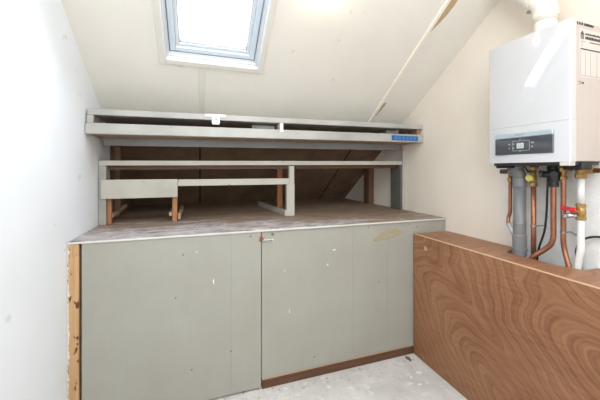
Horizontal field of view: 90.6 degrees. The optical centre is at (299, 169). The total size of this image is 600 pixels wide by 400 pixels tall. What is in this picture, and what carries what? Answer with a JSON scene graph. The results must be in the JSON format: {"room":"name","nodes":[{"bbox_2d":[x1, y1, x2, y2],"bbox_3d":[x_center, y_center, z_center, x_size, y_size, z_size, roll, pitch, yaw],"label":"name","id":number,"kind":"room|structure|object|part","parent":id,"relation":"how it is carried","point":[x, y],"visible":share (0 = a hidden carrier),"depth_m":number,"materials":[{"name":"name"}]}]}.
{"room":"attic utility room","nodes":[
{"label":"attic utility room","id":0,"kind":"room"},
{"bbox_2d":[0,0,134,399],"bbox_3d":[-1.136,-0.266,0.985,0.104,3.532,5.591,0,0,-19],"label":"wall","id":1,"kind":"structure","parent":0,"point":[49,165],"depth_m":1.40,"materials":[{"name":"paint"}]},
{"bbox_2d":[105,122,381,204],"bbox_3d":[-0.463,0.011,3.387,2.812,1.002,1.435,0,0,-19],"label":"wall","id":2,"kind":"structure","parent":0,"point":[334,183],"depth_m":3.36,"materials":[{"name":"wood"}]},
{"bbox_2d":[61,0,498,123],"bbox_3d":[0.437,-1.266,0.714,2.812,1.651,4.274,0,0,-19],"label":"ceiling","id":3,"kind":"structure","parent":0,"point":[336,60],"depth_m":2.19,"materials":[{"name":"white paint"}]},
{"bbox_2d":[199,67,204,113],"bbox_3d":[-0.759,-0.583,2.304,0.040,0.296,0.430,0,0,-19],"label":"trim","id":4,"kind":"structure","parent":3,"relation":"attached to","point":[201,70],"depth_m":2.27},
{"bbox_2d":[152,0,276,73],"bbox_3d":[-0.466,-1.093,1.673,0.703,0.742,1.018,0,0,-19],"label":"window","id":5,"kind":"structure","parent":3,"relation":"attached to","point":[173,49],"depth_m":2.02,"materials":[{"name":"white paint"}]},
{"bbox_3d":[-0.477,-1.135,1.706,0.567,0.647,0.906,0,0,-19],"label":"sash","id":6,"kind":"part","parent":5,"relation":"part of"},
{"bbox_2d":[368,0,450,121],"bbox_3d":[1.032,-1.203,1.939,0.026,1.546,2.264,0,0,-19],"label":"trim","id":7,"kind":"structure","parent":3,"relation":"attached to","point":[447,2],"depth_m":2.35,"materials":[{"name":"beige paint"}]},
{"bbox_2d":[431,0,457,30],"bbox_3d":[1.032,-1.116,2.082,0.059,0.197,0.290,0,0,-19],"label":"trim","id":8,"kind":"structure","parent":3,"relation":"attached to","point":[452,3],"depth_m":2.08,"materials":[{"name":"beige wood"}]},
{"bbox_2d":[209,353,466,399],"bbox_3d":[0.203,1.550,1.409,2.912,0.100,5.741,0,0,-19],"label":"floor","id":9,"kind":"structure","parent":0,"point":[389,379],"depth_m":2.05,"materials":[{"name":"concrete"}]},
{"bbox_2d":[67,220,444,399],"bbox_3d":[-0.040,0.961,2.132,2.708,1.078,0.060,0,0,-19],"label":"storage cabinet","id":10,"kind":"object","parent":9,"relation":"on","point":[207,317],"visible":0.88,"depth_m":1.98,"materials":[{"name":"paint"}]},
{"bbox_3d":[-1.295,0.961,1.702,0.056,1.078,0.034,0,0,-19],"label":"post","id":11,"kind":"part","parent":10,"relation":"part of","materials":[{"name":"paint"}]},
{"bbox_3d":[-0.857,0.955,1.843,0.837,1.065,0.018,0,0,-19],"label":"panel","id":12,"kind":"part","parent":10,"relation":"part of","materials":[{"name":"grey paint"}]},
{"bbox_3d":[-0.364,0.955,2.009,0.201,1.065,0.018,0,0,-19],"label":"panel","id":13,"kind":"part","parent":10,"relation":"part of","materials":[{"name":"grey paint"}]},
{"bbox_2d":[67,198,446,244],"bbox_3d":[-0.332,0.416,2.997,2.708,0.012,1.887,0,0,-19],"label":"countertop","id":14,"kind":"structure","parent":10,"relation":"on","point":[139,222],"depth_m":2.51,"materials":[{"name":"paint"}]},
{"bbox_2d":[114,147,122,216],"bbox_3d":[-1.616,0.102,2.648,0.046,0.613,0.090,0,0,-19],"label":"stud","id":15,"kind":"object","parent":14,"relation":"on","point":[118,155],"visible":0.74,"depth_m":2.61,"materials":[{"name":"brown wood"}]},
{"bbox_2d":[99,150,404,224],"bbox_3d":[-0.340,0.104,3.021,2.704,0.609,0.879,0,0,-19],"label":"frame","id":16,"kind":"object","parent":14,"relation":"on","point":[109,190],"visible":1,"depth_m":2.45,"materials":[{"name":"beige paint"}]},
{"bbox_3d":[-1.474,0.189,2.227,0.048,0.441,0.058,0,0,-19],"label":"post","id":17,"kind":"part","parent":16,"relation":"part of","materials":[{"name":"grey paint"}]},
{"bbox_3d":[-1.436,0.242,2.244,0.026,0.334,0.030,0,0,-19],"label":"support leg","id":18,"kind":"part","parent":16,"relation":"part of","materials":[{"name":"brown wood"}]},
{"bbox_3d":[-1.218,0.143,2.271,0.524,0.142,0.018,0,0,-19],"label":"drawer","id":19,"kind":"part","parent":16,"relation":"part of","materials":[{"name":"beige paint"}]},
{"bbox_3d":[-1.001,0.269,2.377,0.036,0.281,0.036,0,0,-19],"label":"support leg","id":20,"kind":"part","parent":16,"relation":"part of","materials":[{"name":"brown wood"}]},
{"bbox_3d":[-0.538,0.102,2.523,0.922,0.053,0.034,0,0,-19],"label":"rail","id":21,"kind":"part","parent":16,"relation":"part of","materials":[{"name":"beige paint"}]},
{"bbox_3d":[-0.227,-0.062,2.638,2.670,0.057,0.045,0,0,-19],"label":"rail","id":22,"kind":"part","parent":16,"relation":"part of","materials":[{"name":"beige paint"}]},
{"bbox_3d":[-0.092,0.186,2.684,0.073,0.445,0.054,0,0,-19],"label":"post","id":23,"kind":"part","parent":16,"relation":"part of","materials":[{"name":"beige paint"}]},
{"bbox_3d":[1.013,0.182,3.123,0.023,0.454,0.166,0,0,-19],"label":"post","id":24,"kind":"part","parent":16,"relation":"part of","materials":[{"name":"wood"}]},
{"bbox_2d":[276,169,281,207],"bbox_3d":[-0.228,0.153,3.258,0.057,0.511,0.060,0,0,-19],"label":"stud","id":25,"kind":"object","parent":14,"relation":"on","point":[278,171],"visible":0.6,"depth_m":3.23,"materials":[{"name":"brown wood"}]},
{"bbox_2d":[364,168,373,203],"bbox_3d":[0.842,0.150,3.639,0.069,0.518,0.120,0,0,-19],"label":"stud","id":26,"kind":"object","parent":14,"relation":"on","point":[368,172],"visible":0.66,"depth_m":3.59,"materials":[{"name":"brown wood"}]},
{"bbox_3d":[0.066,0.927,2.160,0.700,1.011,0.018,0,0,-19],"label":"panel","id":27,"kind":"part","parent":10,"relation":"part of","materials":[{"name":"grey paint"}]},
{"bbox_3d":[0.546,0.927,2.322,0.312,1.011,0.018,0,0,-19],"label":"panel","id":28,"kind":"part","parent":10,"relation":"part of","materials":[{"name":"grey paint"}]},
{"bbox_3d":[0.970,0.927,2.464,0.581,1.011,0.018,0,0,-19],"label":"panel","id":29,"kind":"part","parent":10,"relation":"part of","materials":[{"name":"grey paint"}]},
{"bbox_2d":[414,231,599,399],"bbox_3d":[1.646,1.008,0.831,0.342,0.982,3.485,0,0,-19],"label":"partition","id":30,"kind":"object","parent":9,"relation":"on","point":[495,323],"visible":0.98,"depth_m":1.72,"materials":[{"name":"red wood"}]},
{"bbox_3d":[1.653,0.525,0.830,0.329,0.012,3.479,0,0,-19],"label":"panel","id":31,"kind":"part","parent":30,"relation":"part of","materials":[{"name":"red wood"}]},
{"bbox_2d":[345,0,599,269],"bbox_3d":[1.528,-0.266,1.881,0.100,3.532,5.591,0,0,-19],"label":"wall","id":32,"kind":"structure","parent":0,"point":[449,175],"depth_m":2.28,"materials":[{"name":"paint"}]},
{"bbox_2d":[85,108,422,149],"bbox_3d":[-0.173,-0.304,2.525,2.704,0.242,0.354,0,0,-19],"label":"shelf","id":33,"kind":"object","parent":32,"relation":"attached to","point":[266,132],"visible":1,"depth_m":2.36,"materials":[{"name":"grey paint"}]},
{"bbox_2d":[489,18,599,169],"bbox_3d":[1.379,-0.374,1.706,0.286,0.747,0.438,0,0,-19],"label":"boiler","id":34,"kind":"object","parent":32,"relation":"attached to","point":[544,84],"visible":1,"depth_m":1.55,"materials":[{"name":"white metal"}]},
{"bbox_2d":[500,169,511,222],"bbox_3d":[1.334,0.161,1.918,0.040,0.368,0.074,0,0,-32],"label":"copper pipe","id":35,"kind":"object","parent":34,"relation":"attached to","point":[502,171],"visible":0.85,"depth_m":1.90,"materials":[{"name":"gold metal"}]},
{"bbox_2d":[506,166,527,256],"bbox_3d":[1.356,0.308,1.855,0.103,0.665,0.103,0,0,16],"label":"drain pipe","id":36,"kind":"object","parent":34,"relation":"attached to","point":[519,184],"visible":0.91,"depth_m":1.82,"materials":[{"name":"grey plastic"}]},
{"bbox_2d":[511,234,527,256],"bbox_3d":[1.363,0.463,1.843,0.084,0.130,0.084,0,0,-19],"label":"socket","id":37,"kind":"object","parent":36,"relation":"attached to","point":[519,241],"depth_m":1.81,"materials":[{"name":"grey plastic"}]},
{"bbox_2d":[512,177,526,186],"bbox_3d":[1.363,0.075,1.843,0.077,0.060,0.077,0,0,-19],"label":"socket","id":38,"kind":"object","parent":36,"relation":"attached to","point":[516,181],"depth_m":1.81,"materials":[{"name":"grey plastic"}]},
{"bbox_3d":[1.242,-0.137,1.671,0.002,0.058,0.095,0,0,-19],"label":"display frame","id":39,"kind":"part","parent":34,"relation":"part of","materials":[{"name":"grey plastic"}]},
{"bbox_3d":[1.248,-0.137,1.670,0.008,0.095,0.312,0,0,-19],"label":"control panel","id":40,"kind":"part","parent":34,"relation":"part of","materials":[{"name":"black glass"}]},
{"bbox_2d":[525,166,543,259],"bbox_3d":[1.427,0.308,1.794,0.141,0.664,0.043,0,0,-19],"label":"copper pipe","id":41,"kind":"object","parent":34,"relation":"attached to","point":[532,178],"visible":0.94,"depth_m":1.77,"materials":[{"name":"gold metal"}]},
{"bbox_2d":[511,0,558,31],"bbox_3d":[1.361,-1.008,1.802,0.140,0.518,0.371,0,0,-19],"label":"flue pipe","id":42,"kind":"object","parent":34,"relation":"attached to","point":[545,13],"visible":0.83,"depth_m":1.66,"materials":[{"name":"white plastic"}]},
{"bbox_2d":[536,166,548,259],"bbox_3d":[1.438,0.338,1.753,0.033,0.725,0.096,0,0,1],"label":"power cable","id":43,"kind":"object","parent":34,"relation":"hanging from","point":[547,187],"visible":0.61,"depth_m":1.74,"materials":[{"name":"black plastic"}]},
{"bbox_2d":[528,166,559,258],"bbox_3d":[1.392,0.297,1.711,0.071,0.647,0.159,0,0,-44],"label":"copper pipe","id":44,"kind":"object","parent":34,"relation":"attached to","point":[552,175],"visible":0.86,"depth_m":1.67,"materials":[{"name":"orange metal"}]},
{"bbox_2d":[494,161,598,165],"bbox_3d":[1.391,-0.035,1.710,0.228,0.020,0.408,0,0,-19],"label":"tray","id":45,"kind":"object","parent":34,"relation":"on","point":[573,163],"depth_m":1.59,"materials":[{"name":"grey plastic"}]},
{"bbox_2d":[558,166,576,267],"bbox_3d":[1.493,0.309,1.644,0.114,0.664,0.076,0,0,-19],"label":"copper pipe","id":46,"kind":"object","parent":34,"relation":"attached to","point":[563,173],"visible":0.84,"depth_m":1.64,"materials":[{"name":"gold metal"}]},
{"bbox_2d":[560,170,586,269],"bbox_3d":[1.474,0.302,1.591,0.112,0.675,0.064,0,0,11],"label":"pipe","id":47,"kind":"object","parent":34,"relation":"attached to","point":[579,213],"visible":0.77,"depth_m":1.58,"materials":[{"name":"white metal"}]},
{"bbox_2d":[560,203,586,220],"bbox_3d":[1.470,0.224,1.599,0.097,0.088,0.085,0,0,-19],"label":"tap","id":48,"kind":"object","parent":47,"relation":"on","point":[579,213],"depth_m":1.58,"materials":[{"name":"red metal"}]},
{"bbox_2d":[585,167,599,173],"bbox_3d":[1.586,0.003,1.339,0.035,0.035,0.474,0,0,-19],"label":"copper pipe","id":49,"kind":"object","parent":47,"relation":"attached to","point":[594,170],"visible":0.77,"depth_m":1.53,"materials":[{"name":"gold metal"}]},
{"bbox_3d":[1.406,-0.395,1.715,0.229,0.703,0.434,0,0,-19],"label":"casing","id":50,"kind":"part","parent":34,"relation":"part of","materials":[{"name":"white metal"}]},
{"bbox_2d":[581,30,599,52],"bbox_3d":[1.484,-0.652,1.511,0.178,0.096,0.001,0,0,-19],"label":"print","id":51,"kind":"object","parent":34,"relation":"attached to","point":[590,39],"depth_m":1.51},
{"bbox_2d":[575,236,599,254],"bbox_3d":[1.576,0.458,1.518,0.019,0.227,0.274,0,0,-23],"label":"cable","id":52,"kind":"object","parent":32,"relation":"attached to","point":[589,237],"visible":0.3,"depth_m":1.59,"materials":[{"name":"black plastic"}]}
]}

